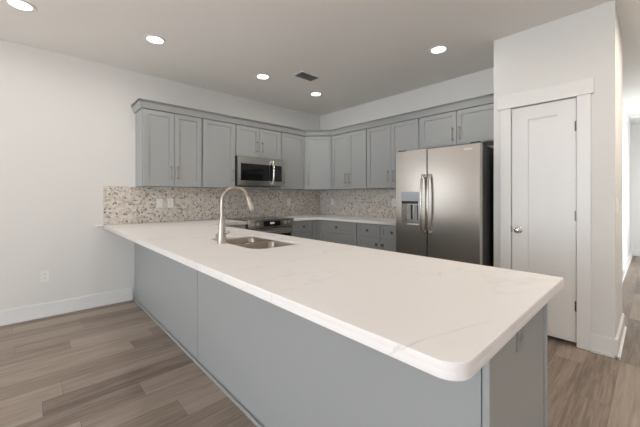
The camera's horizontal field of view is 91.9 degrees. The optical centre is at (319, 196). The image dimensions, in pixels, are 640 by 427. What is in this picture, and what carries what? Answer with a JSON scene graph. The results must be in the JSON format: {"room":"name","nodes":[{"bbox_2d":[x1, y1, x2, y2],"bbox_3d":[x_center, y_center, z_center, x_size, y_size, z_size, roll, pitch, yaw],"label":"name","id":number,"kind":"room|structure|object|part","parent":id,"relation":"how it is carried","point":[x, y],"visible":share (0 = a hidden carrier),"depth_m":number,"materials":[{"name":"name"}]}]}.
{"room":"kitchen","nodes":[
{"label":"kitchen","id":0,"kind":"room"},
{"bbox_2d":[0,39,319,310],"bbox_3d":[-3.161,-0.143,2.992,8.740,2.758,0.120,0,0,-43],"label":"wall","id":1,"kind":"structure","parent":0,"point":[68,123],"depth_m":3.34,"materials":[{"name":"paint"}]},
{"bbox_2d":[40,270,49,281],"bbox_3d":[-2.843,0.818,3.199,0.072,0.116,0.008,0,0,-43],"label":"wall outlet","id":2,"kind":"object","parent":1,"relation":"attached to","point":[44,275],"visible":1,"depth_m":3.20,"materials":[{"name":"white plastic"}]},
{"bbox_2d":[0,288,132,325],"bbox_3d":[-4.243,1.166,1.887,5.410,0.140,0.030,0,0,-43],"label":"baseboard","id":3,"kind":"structure","parent":1,"relation":"attached to","point":[26,313],"depth_m":3.28,"materials":[{"name":"paint"}]},
{"bbox_2d":[136,108,201,187],"bbox_3d":[-1.866,-0.570,3.858,0.682,0.888,0.368,0,0,-43],"label":"upper cabinet","id":4,"kind":"object","parent":1,"relation":"attached to","point":[168,145],"visible":1,"depth_m":3.72,"materials":[{"name":"paint"}]},
{"bbox_3d":[-1.894,-0.571,3.642,0.329,0.881,0.019,0,0,-43],"label":"door","id":5,"kind":"part","parent":4,"relation":"part of","materials":[{"name":"paint"}]},
{"bbox_3d":[-1.649,-0.571,3.869,0.329,0.881,0.019,0,0,-43],"label":"door","id":6,"kind":"part","parent":4,"relation":"part of","materials":[{"name":"paint"}]},
{"bbox_2d":[131,93,493,135],"bbox_3d":[-0.118,-1.058,4.253,4.253,0.089,1.835,0,0,3],"label":"crown molding","id":7,"kind":"structure","parent":4,"relation":"attached to","point":[140,103],"depth_m":4.01,"materials":[{"name":"paint"}]},
{"bbox_2d":[103,186,319,224],"bbox_3d":[-1.241,0.098,4.683,3.364,0.447,0.010,0,0,-43],"label":"backsplash","id":8,"kind":"structure","parent":1,"relation":"attached to","point":[121,204],"depth_m":4.24,"materials":[{"name":"tile"}]},
{"bbox_2d":[156,199,162,207],"bbox_3d":[-2.037,0.079,3.932,0.072,0.116,0.008,0,0,-43],"label":"light switch","id":9,"kind":"object","parent":8,"relation":"attached to","point":[159,202],"visible":1,"depth_m":3.93,"materials":[{"name":"white plastic"}]},
{"bbox_2d":[167,199,172,207],"bbox_3d":[-1.942,0.079,4.021,0.072,0.116,0.008,0,0,-43],"label":"wall outlet","id":10,"kind":"object","parent":8,"relation":"attached to","point":[169,201],"visible":1,"depth_m":4.01,"materials":[{"name":"white plastic"}]},
{"bbox_2d":[197,119,234,187],"bbox_3d":[-1.443,-0.570,4.250,0.469,0.888,0.368,0,0,-43],"label":"upper cabinet","id":11,"kind":"object","parent":1,"relation":"attached to","point":[218,138],"visible":0.88,"depth_m":4.13,"materials":[{"name":"paint"}]},
{"bbox_2d":[235,124,279,158],"bbox_3d":[-0.990,-0.796,4.670,0.764,0.435,0.368,0,0,-43],"label":"upper cabinet","id":12,"kind":"object","parent":1,"relation":"attached to","point":[249,141],"visible":0.84,"depth_m":4.52,"materials":[{"name":"paint"}]},
{"bbox_3d":[-1.032,-0.797,4.441,0.368,0.428,0.019,0,0,-43],"label":"door","id":13,"kind":"part","parent":12,"relation":"part of","materials":[{"name":"paint"}]},
{"bbox_2d":[235,155,282,186],"bbox_3d":[-0.959,-0.366,4.636,0.759,0.420,0.439,0,0,-43],"label":"microwave","id":14,"kind":"object","parent":12,"relation":"attached to","point":[249,171],"visible":0.96,"depth_m":4.49,"materials":[{"name":"silver metal"}]},
{"bbox_3d":[-0.698,-0.363,4.623,0.028,0.350,0.066,0,0,-43],"label":"handle","id":15,"kind":"part","parent":14,"relation":"part of","materials":[{"name":"silver metal"}]},
{"bbox_3d":[-0.759,-0.797,4.694,0.369,0.428,0.019,0,0,-43],"label":"door","id":16,"kind":"part","parent":12,"relation":"part of","materials":[{"name":"paint"}]},
{"bbox_2d":[269,132,303,189],"bbox_3d":[-0.529,-0.570,5.098,0.492,0.888,0.368,0,0,-43],"label":"upper cabinet","id":17,"kind":"object","parent":1,"relation":"attached to","point":[291,145],"visible":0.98,"depth_m":4.99,"materials":[{"name":"paint"}]},
{"bbox_3d":[-0.438,-0.571,4.992,0.456,0.881,0.019,0,0,-43],"label":"door","id":18,"kind":"part","parent":17,"relation":"part of","materials":[{"name":"paint"}]},
{"bbox_2d":[0,0,639,124],"bbox_3d":[1.373,-1.572,1.999,14.040,0.100,7.740,0,0,-43],"label":"ceiling","id":19,"kind":"structure","parent":0,"point":[361,51],"depth_m":2.94,"materials":[{"name":"paint"}]},
{"bbox_2d":[3,0,36,11],"bbox_3d":[-2.370,-1.518,2.447,0.192,0.008,0.192,0,0,-43],"label":"recessed light","id":20,"kind":"object","parent":19,"relation":"in","point":[22,5],"visible":1,"depth_m":2.46,"materials":[{"name":"white plastic"}]},
{"bbox_2d":[144,34,165,44],"bbox_3d":[-1.594,-1.518,2.992,0.192,0.008,0.192,0,0,-43],"label":"recessed light","id":21,"kind":"object","parent":19,"relation":"in","point":[154,39],"visible":1,"depth_m":2.99,"materials":[{"name":"white plastic"}]},
{"bbox_2d":[255,73,270,79],"bbox_3d":[-0.720,-1.518,3.910,0.192,0.008,0.192,0,0,-43],"label":"recessed light","id":22,"kind":"object","parent":19,"relation":"in","point":[259,76],"visible":1,"depth_m":3.90,"materials":[{"name":"white plastic"}]},
{"bbox_2d":[292,71,320,81],"bbox_3d":[-0.167,-1.516,3.906,0.314,0.010,0.200,0,0,-43],"label":"ceiling vent","id":23,"kind":"object","parent":19,"relation":"in","point":[303,75],"visible":1,"depth_m":3.90,"materials":[{"name":"white plastic"}]},
{"bbox_2d":[310,92,321,95],"bbox_3d":[-0.060,-1.518,4.574,0.192,0.008,0.192,0,0,-43],"label":"recessed light","id":24,"kind":"object","parent":19,"relation":"in","point":[311,93],"visible":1,"depth_m":4.56,"materials":[{"name":"white plastic"}]},
{"bbox_2d":[429,45,448,53],"bbox_3d":[1.223,-1.518,3.194,0.192,0.008,0.192,0,0,-43],"label":"recessed light","id":25,"kind":"object","parent":19,"relation":"in","point":[438,49],"visible":1,"depth_m":3.19,"materials":[{"name":"white plastic"}]},
{"bbox_2d":[0,256,639,426],"bbox_3d":[1.373,1.286,1.999,14.040,0.100,7.740,0,0,-43],"label":"floor","id":26,"kind":"structure","parent":0,"point":[112,365],"depth_m":2.13,"materials":[{"name":"brown wood"}]},
{"bbox_2d":[227,224,245,228],"bbox_3d":[-1.363,0.797,4.123,0.514,0.877,0.660,0,0,-43],"label":"base cabinet","id":27,"kind":"object","parent":26,"relation":"on","point":[244,225],"visible":0.07,"depth_m":4.01,"materials":[{"name":"paint"}]},
{"bbox_2d":[226,216,293,235],"bbox_3d":[-0.868,0.773,4.542,0.757,0.926,0.698,0,0,-43],"label":"electric range","id":28,"kind":"object","parent":26,"relation":"on","point":[269,224],"visible":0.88,"depth_m":4.37,"materials":[{"name":"grey metal"}]},
{"bbox_2d":[226,216,284,220],"bbox_3d":[-0.892,0.321,4.568,0.757,0.014,0.626,0,0,-43],"label":"cooktop","id":29,"kind":"object","parent":28,"relation":"in","point":[266,218],"depth_m":4.51,"materials":[{"name":"black glass"}]},
{"bbox_3d":[-0.676,0.367,4.335,0.757,0.114,0.063,0,0,-43],"label":"control panel","id":30,"kind":"part","parent":28,"relation":"part of","materials":[{"name":"silver metal"}]},
{"bbox_3d":[-0.666,0.368,4.316,0.280,0.069,0.016,0,0,-43],"label":"display panel","id":31,"kind":"part","parent":28,"relation":"part of","materials":[{"name":"black glass"}]},
{"bbox_3d":[-0.683,0.729,4.343,0.749,0.585,0.042,0,0,-43],"label":"oven door","id":32,"kind":"part","parent":28,"relation":"part of","materials":[{"name":"silver metal"}]},
{"bbox_3d":[-0.649,0.476,4.307,0.657,0.023,0.056,0,0,-43],"label":"oven handle","id":33,"kind":"part","parent":28,"relation":"part of","materials":[{"name":"silver metal"}]},
{"bbox_2d":[293,220,312,238],"bbox_3d":[-0.461,0.797,4.960,0.399,0.877,0.660,0,0,-43],"label":"base cabinet","id":34,"kind":"object","parent":26,"relation":"on","point":[302,229],"visible":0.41,"depth_m":4.75,"materials":[{"name":"paint"}]},
{"bbox_3d":[-0.264,0.684,4.748,0.382,0.284,0.019,0,0,-43],"label":"drawer","id":35,"kind":"part","parent":34,"relation":"part of","materials":[{"name":"paint"}]},
{"bbox_3d":[-0.264,0.453,4.748,0.382,0.166,0.019,0,0,-43],"label":"drawer","id":36,"kind":"part","parent":34,"relation":"part of","materials":[{"name":"paint"}]},
{"bbox_2d":[312,220,319,239],"bbox_3d":[-0.043,0.797,5.341,0.729,0.877,0.669,0,0,-43],"label":"base cabinet","id":37,"kind":"object","parent":26,"relation":"on","point":[316,223],"visible":0.15,"depth_m":4.92,"materials":[{"name":"paint"}]},
{"bbox_2d":[273,214,395,225],"bbox_3d":[0.346,0.340,4.629,1.129,0.036,2.245,0,0,-43],"label":"countertop","id":38,"kind":"structure","parent":37,"relation":"on","point":[357,219],"depth_m":4.63,"materials":[{"name":"stone"}]},
{"bbox_2d":[320,220,357,245],"bbox_3d":[0.472,0.797,4.836,0.660,0.877,0.770,0,0,-43],"label":"base cabinet","id":39,"kind":"object","parent":26,"relation":"on","point":[340,232],"visible":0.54,"depth_m":4.61,"materials":[{"name":"paint"}]},
{"bbox_3d":[0.263,0.684,4.636,0.019,0.284,0.743,0,0,-43],"label":"drawer","id":40,"kind":"part","parent":39,"relation":"part of","materials":[{"name":"paint"}]},
{"bbox_3d":[0.263,0.453,4.636,0.019,0.166,0.743,0,0,-43],"label":"drawer","id":41,"kind":"part","parent":39,"relation":"part of","materials":[{"name":"paint"}]},
{"bbox_2d":[133,237,546,426],"bbox_3d":[-0.658,0.797,2.508,0.678,0.877,3.988,0,0,-43],"label":"base cabinet","id":42,"kind":"object","parent":26,"relation":"on","point":[280,367],"visible":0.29,"depth_m":1.37,"materials":[{"name":"paint"}]},
{"bbox_3d":[-1.579,0.797,3.037,0.012,0.877,1.956,0,0,-43],"label":"panel","id":43,"kind":"part","parent":42,"relation":"part of","materials":[{"name":"paint"}]},
{"bbox_3d":[-0.894,1.226,2.273,0.012,0.020,3.953,0,0,-43],"label":"shoe molding","id":44,"kind":"part","parent":42,"relation":"part of","materials":[{"name":"paint"}]},
{"bbox_2d":[94,219,563,380],"bbox_3d":[-0.596,0.340,2.534,1.563,0.036,4.037,0,0,-43],"label":"countertop","id":45,"kind":"structure","parent":42,"relation":"on","point":[444,319],"depth_m":1.09,"materials":[{"name":"stone"}]},
{"bbox_2d":[215,186,254,243],"bbox_3d":[-0.603,0.123,2.225,0.282,0.398,0.121,0,0,-43],"label":"kitchen faucet","id":46,"kind":"object","parent":45,"relation":"on","point":[221,235],"visible":1,"depth_m":2.14,"materials":[{"name":"silver metal"}]},
{"bbox_2d":[217,218,226,243],"bbox_3d":[-0.681,0.234,2.150,0.064,0.174,0.064,0,0,-43],"label":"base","id":47,"kind":"object","parent":46,"relation":"attached to","point":[221,235],"depth_m":2.13,"materials":[{"name":"silver metal"}]},
{"bbox_2d":[217,237,294,248],"bbox_3d":[-0.486,0.440,2.269,0.408,0.192,0.711,0,0,-43],"label":"double sink","id":48,"kind":"object","parent":45,"relation":"in","point":[249,242],"visible":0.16,"depth_m":2.39,"materials":[{"name":"silver metal"}]},
{"bbox_3d":[-0.628,0.440,2.421,0.408,0.192,0.295,0,0,-43],"label":"bowl","id":49,"kind":"part","parent":48,"relation":"part of","materials":[{"name":"silver metal"}]},
{"bbox_3d":[-0.384,0.440,2.159,0.408,0.192,0.410,0,0,-43],"label":"bowl","id":50,"kind":"part","parent":48,"relation":"part of","materials":[{"name":"silver metal"}]},
{"bbox_3d":[-0.232,0.797,1.584,0.012,0.877,1.994,0,0,-43],"label":"panel","id":51,"kind":"part","parent":42,"relation":"part of","materials":[{"name":"paint"}]},
{"bbox_3d":[0.677,0.797,1.045,0.584,0.877,0.010,0,0,-43],"label":"panel","id":52,"kind":"part","parent":42,"relation":"part of","materials":[{"name":"paint"}]},
{"bbox_2d":[517,326,523,351],"bbox_3d":[0.661,0.441,1.017,0.072,0.116,0.008,0,0,-43],"label":"wall outlet","id":53,"kind":"object","parent":42,"relation":"attached to","point":[520,334],"visible":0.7,"depth_m":1.00,"materials":[{"name":"grey plastic"}]},
{"bbox_2d":[520,332,523,342],"bbox_3d":[0.662,0.461,1.015,0.033,0.028,0.002,0,0,-43],"label":"receptacle","id":54,"kind":"object","parent":53,"relation":"attached to","point":[521,333],"depth_m":1.02,"materials":[{"name":"grey plastic"}]},
{"bbox_2d":[357,223,395,251],"bbox_3d":[1.006,0.797,4.260,0.660,0.877,0.799,0,0,-43],"label":"base cabinet","id":55,"kind":"object","parent":26,"relation":"on","point":[374,236],"visible":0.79,"depth_m":4.09,"materials":[{"name":"paint"}]},
{"bbox_3d":[0.660,0.453,4.208,0.019,0.166,0.386,0,0,-43],"label":"drawer","id":56,"kind":"part","parent":55,"relation":"part of","materials":[{"name":"paint"}]},
{"bbox_3d":[0.660,0.833,4.208,0.019,0.582,0.386,0,0,-43],"label":"door","id":57,"kind":"part","parent":55,"relation":"part of","materials":[{"name":"paint"}]},
{"bbox_3d":[0.928,0.453,3.919,0.019,0.166,0.386,0,0,-43],"label":"drawer","id":58,"kind":"part","parent":55,"relation":"part of","materials":[{"name":"paint"}]},
{"bbox_3d":[0.928,0.833,3.919,0.019,0.582,0.386,0,0,-43],"label":"door","id":59,"kind":"part","parent":55,"relation":"part of","materials":[{"name":"paint"}]},
{"bbox_2d":[396,141,493,266],"bbox_3d":[1.476,0.353,3.497,0.933,1.766,0.912,0,0,-43],"label":"refrigerator","id":60,"kind":"object","parent":26,"relation":"on","point":[445,195],"visible":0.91,"depth_m":3.13,"materials":[{"name":"grey metal"}]},
{"bbox_3d":[1.015,-0.005,3.451,0.057,0.102,0.227,0,0,-43],"label":"dispenser panel","id":61,"kind":"part","parent":60,"relation":"part of","materials":[{"name":"grey plastic"}]},
{"bbox_3d":[1.027,0.335,3.447,0.066,1.693,0.375,0,0,-43],"label":"freezer door","id":62,"kind":"part","parent":60,"relation":"part of","materials":[{"name":"silver metal"}]},
{"bbox_3d":[1.083,0.073,3.287,0.071,0.633,0.026,0,0,-43],"label":"door handle","id":63,"kind":"part","parent":60,"relation":"part of","materials":[{"name":"metal"}]},
{"bbox_3d":[1.132,0.073,3.234,0.071,0.633,0.026,0,0,-43],"label":"door handle","id":64,"kind":"part","parent":60,"relation":"part of","materials":[{"name":"metal"}]},
{"bbox_3d":[1.340,0.335,3.110,0.066,1.693,0.529,0,0,-43],"label":"door","id":65,"kind":"part","parent":60,"relation":"part of","materials":[{"name":"silver metal"}]},
{"bbox_2d":[320,32,621,315],"bbox_3d":[1.428,-0.143,4.382,0.120,2.758,4.080,0,0,-43],"label":"wall","id":66,"kind":"structure","parent":0,"point":[480,83],"depth_m":4.28,"materials":[{"name":"paint"}]},
{"bbox_2d":[302,136,335,189],"bbox_3d":[-0.021,-0.570,5.383,0.640,0.888,0.640,0,0,-43],"label":"upper cabinet","id":67,"kind":"object","parent":66,"relation":"attached to","point":[317,149],"visible":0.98,"depth_m":5.15,"materials":[{"name":"paint"}]},
{"bbox_2d":[332,129,366,189],"bbox_3d":[0.549,-0.570,4.970,0.368,0.888,0.738,0,0,-43],"label":"upper cabinet","id":68,"kind":"object","parent":66,"relation":"attached to","point":[349,150],"visible":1,"depth_m":4.83,"materials":[{"name":"paint"}]},
{"bbox_3d":[0.324,-0.571,5.006,0.019,0.881,0.356,0,0,-43],"label":"door","id":69,"kind":"part","parent":68,"relation":"part of","materials":[{"name":"paint"}]},
{"bbox_3d":[0.569,-0.571,4.743,0.019,0.881,0.355,0,0,-43],"label":"door","id":70,"kind":"part","parent":68,"relation":"part of","materials":[{"name":"paint"}]},
{"bbox_2d":[320,189,395,218],"bbox_3d":[0.758,0.098,5.009,0.010,0.447,2.250,0,0,-43],"label":"backsplash","id":71,"kind":"structure","parent":66,"relation":"attached to","point":[377,203],"depth_m":5.10,"materials":[{"name":"tile"}]},
{"bbox_2d":[367,118,419,188],"bbox_3d":[1.090,-0.570,4.386,0.368,0.888,0.852,0,0,-43],"label":"upper cabinet","id":72,"kind":"object","parent":66,"relation":"attached to","point":[383,142],"visible":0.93,"depth_m":4.33,"materials":[{"name":"paint"}]},
{"bbox_3d":[0.846,-0.571,4.444,0.019,0.881,0.413,0,0,-43],"label":"door","id":73,"kind":"part","parent":72,"relation":"part of","materials":[{"name":"paint"}]},
{"bbox_3d":[1.129,-0.571,4.138,0.019,0.881,0.412,0,0,-43],"label":"door","id":74,"kind":"part","parent":72,"relation":"part of","materials":[{"name":"paint"}]},
{"bbox_2d":[420,103,493,148],"bbox_3d":[1.713,-0.811,3.714,0.368,0.405,0.979,0,0,-43],"label":"upper cabinet","id":75,"kind":"object","parent":66,"relation":"attached to","point":[464,126],"visible":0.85,"depth_m":3.60,"materials":[{"name":"paint"}]},
{"bbox_3d":[1.446,-0.812,3.796,0.019,0.398,0.456,0,0,-43],"label":"door","id":76,"kind":"part","parent":75,"relation":"part of","materials":[{"name":"paint"}]},
{"bbox_3d":[1.770,-0.812,3.447,0.019,0.398,0.484,0,0,-43],"label":"door","id":77,"kind":"part","parent":75,"relation":"part of","materials":[{"name":"paint"}]},
{"bbox_2d":[494,0,620,338],"bbox_3d":[2.232,-0.143,2.933,0.670,2.758,0.860,0,0,-43],"label":"wall","id":78,"kind":"structure","parent":0,"point":[584,44],"depth_m":2.52,"materials":[{"name":"paint"}]},
{"bbox_2d":[500,108,510,268],"bbox_3d":[1.761,0.203,2.935,0.019,2.066,0.089,0,0,-43],"label":"trim","id":79,"kind":"structure","parent":78,"relation":"attached to","point":[505,115],"depth_m":2.93,"materials":[{"name":"paint"}]},
{"bbox_2d":[511,98,576,342],"bbox_3d":[1.953,0.192,2.725,0.101,2.032,0.482,0,0,-43],"label":"door","id":80,"kind":"structure","parent":78,"relation":"in","point":[544,136],"depth_m":2.71,"materials":[{"name":"paint"}]},
{"bbox_3d":[1.816,0.305,2.847,0.066,0.062,0.062,0,0,-43],"label":"knob","id":81,"kind":"part","parent":80,"relation":"part of","materials":[{"name":"silver metal"}]},
{"bbox_2d":[497,77,593,110],"bbox_3d":[1.949,-0.893,2.727,0.026,0.126,0.700,0,0,-43],"label":"trim","id":82,"kind":"structure","parent":78,"relation":"attached to","point":[583,86],"depth_m":2.68,"materials":[{"name":"paint"}]},
{"bbox_2d":[577,93,590,350],"bbox_3d":[2.146,0.203,2.519,0.019,2.066,0.090,0,0,-43],"label":"trim","id":83,"kind":"structure","parent":78,"relation":"attached to","point":[583,101],"depth_m":2.51,"materials":[{"name":"paint"}]},
{"bbox_2d":[622,99,630,266],"bbox_3d":[4.673,-0.143,4.868,5.300,2.758,0.120,0,0,-43],"label":"wall","id":84,"kind":"structure","parent":0,"point":[626,126],"depth_m":5.53,"materials":[{"name":"paint"}]},
{"bbox_2d":[591,249,632,359],"bbox_3d":[4.420,1.166,4.449,6.000,0.140,0.170,0,0,-43],"label":"baseboard","id":85,"kind":"structure","parent":84,"relation":"attached to","point":[606,346],"depth_m":2.45,"materials":[{"name":"paint"}]},
{"bbox_2d":[631,124,639,249],"bbox_3d":[7.146,-0.143,6.009,0.120,2.758,1.570,0,0,-43],"label":"wall","id":86,"kind":"structure","parent":0,"point":[635,129],"depth_m":6.49,"materials":[{"name":"paint"}]},
{"bbox_2d":[632,249,639,255],"bbox_3d":[7.051,1.166,6.002,0.030,0.140,1.450,0,0,-43],"label":"baseboard","id":87,"kind":"structure","parent":86,"relation":"attached to","point":[635,252],"depth_m":6.47,"materials":[{"name":"paint"}]}
]}

